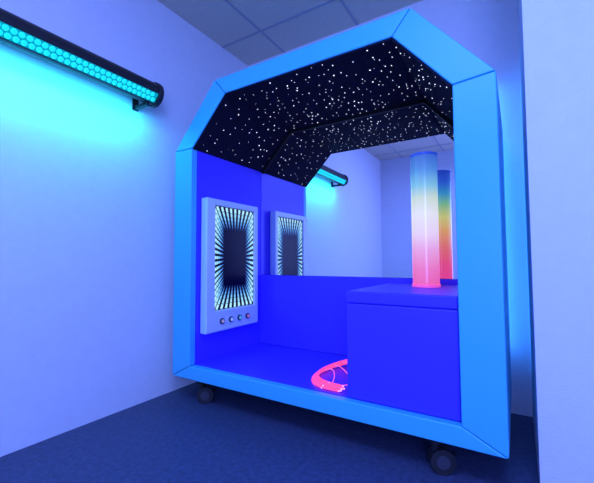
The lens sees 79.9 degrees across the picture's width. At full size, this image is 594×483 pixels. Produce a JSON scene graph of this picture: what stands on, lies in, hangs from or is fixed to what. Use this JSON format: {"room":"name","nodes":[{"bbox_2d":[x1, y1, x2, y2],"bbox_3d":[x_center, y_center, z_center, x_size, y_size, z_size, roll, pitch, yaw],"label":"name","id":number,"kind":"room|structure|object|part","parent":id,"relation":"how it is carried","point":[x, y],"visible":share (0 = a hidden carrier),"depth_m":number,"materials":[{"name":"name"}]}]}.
{"room":"sensory room","nodes":[
{"label":"sensory room","id":0,"kind":"room"},
{"bbox_2d":[0,0,247,456],"bbox_3d":[-1.160,-0.268,1.117,0.080,2.000,3.020,-2,-4,32],"label":"wall","id":1,"kind":"structure","parent":0,"point":[87,178],"depth_m":1.49,"materials":[{"name":"white paint"}]},
{"bbox_2d":[0,8,163,111],"bbox_3d":[-0.898,-0.703,1.350,0.148,0.128,0.835,-2,-4,32],"label":"lamp","id":2,"kind":"object","parent":1,"relation":"attached to","point":[16,32],"visible":1,"depth_m":1.34,"materials":[{"name":"black plastic"}]},
{"bbox_2d":[0,382,538,482],"bbox_3d":[-0.021,0.715,0.362,2.750,0.050,3.180,-2,-4,32],"label":"floor","id":3,"kind":"structure","parent":0,"point":[171,437],"depth_m":1.25,"materials":[{"name":"carpet"}]},
{"bbox_2d":[173,8,511,474],"bbox_3d":[0.147,0.001,1.636,1.400,1.508,0.600,-2,-4,32],"label":"pod","id":4,"kind":"object","parent":3,"relation":"on","point":[300,329],"depth_m":1.25,"materials":[{"name":"teal plastic"}]},
{"bbox_3d":[-0.344,0.123,1.886,0.054,0.663,0.398,-2,-4,32],"label":"infinity tunnel panel","id":5,"kind":"part","parent":4,"relation":"part of","materials":[{"name":"white plastic"}]},
{"bbox_2d":[193,37,452,171],"bbox_3d":[0.132,-0.564,1.645,1.162,0.223,0.539,-2,-4,32],"label":"ceiling panel","id":6,"kind":"object","parent":4,"relation":"attached to","point":[237,137],"visible":0.93,"depth_m":1.63,"materials":[{"name":"black fabric"}]},
{"bbox_2d":[223,47,451,162],"bbox_3d":[0.131,-0.563,1.640,1.138,0.211,0.511,-2,-4,32],"label":"lights","id":7,"kind":"object","parent":6,"relation":"attached to","point":[396,47],"visible":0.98,"depth_m":1.59,"materials":[{"name":"white"}]},
{"bbox_2d":[311,359,346,391],"bbox_3d":[0.203,0.540,1.522,0.213,0.061,0.419,-2,-4,32],"label":"strands","id":8,"kind":"object","parent":4,"relation":"on","point":[316,380],"visible":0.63,"depth_m":1.40,"materials":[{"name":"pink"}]},
{"bbox_2d":[261,99,452,173],"bbox_3d":[0.271,-0.547,1.870,1.162,0.234,0.010,-2,-4,32],"label":"trim","id":9,"kind":"structure","parent":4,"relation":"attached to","point":[421,101],"depth_m":1.83,"materials":[{"name":"black plastic"}]},
{"bbox_2d":[261,103,457,278],"bbox_3d":[0.277,-0.240,1.862,1.158,0.845,0.008,-2,-4,32],"label":"wall mirror","id":10,"kind":"object","parent":4,"relation":"attached to","point":[336,197],"visible":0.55,"depth_m":1.84,"materials":[{"name":"clear glass"}]},
{"bbox_2d":[346,283,457,309],"bbox_3d":[0.468,0.205,1.400,0.374,0.042,0.506,-2,-4,32],"label":"cushion","id":11,"kind":"object","parent":4,"relation":"on","point":[389,296],"depth_m":1.21,"materials":[{"name":"blue leather"}]},
{"bbox_3d":[0.469,0.373,1.391,0.374,0.378,0.506,-2,-4,32],"label":"padded plinth","id":12,"kind":"part","parent":4,"relation":"part of","materials":[{"name":"blue leather"}]},
{"bbox_2d":[410,151,440,287],"bbox_3d":[0.534,-0.089,1.483,0.112,0.552,0.112,-2,-4,32],"label":"tube","id":13,"kind":"object","parent":4,"relation":"on","point":[423,165],"visible":1,"depth_m":1.44,"materials":[{"name":"multicoloured plastic"}]},
{"bbox_2d":[157,0,422,65],"bbox_3d":[-0.029,-1.332,0.469,2.750,0.050,3.180,-2,-4,32],"label":"ceiling","id":14,"kind":"structure","parent":0,"point":[220,22],"depth_m":1.96,"materials":[{"name":"tile"}]},
{"bbox_2d":[222,0,358,52],"bbox_3d":[-0.091,-1.311,0.367,2.590,0.003,3.256,-2,-4,32],"label":"trim","id":15,"kind":"structure","parent":14,"relation":"attached to","point":[227,1],"depth_m":1.97,"materials":[{"name":"grey metal"}]},
{"bbox_2d":[248,0,532,416],"bbox_3d":[0.320,-0.226,2.023,1.642,2.000,0.080,-2,-4,32],"label":"wall","id":16,"kind":"structure","parent":0,"point":[488,29],"depth_m":1.60,"materials":[{"name":"white paint"}]},
{"bbox_2d":[517,0,593,482],"bbox_3d":[1.334,-0.281,1.050,1.108,2.000,0.670,-2,-4,32],"label":"wall","id":17,"kind":"structure","parent":0,"point":[556,37],"depth_m":1.01,"materials":[{"name":"white paint"}]}
]}

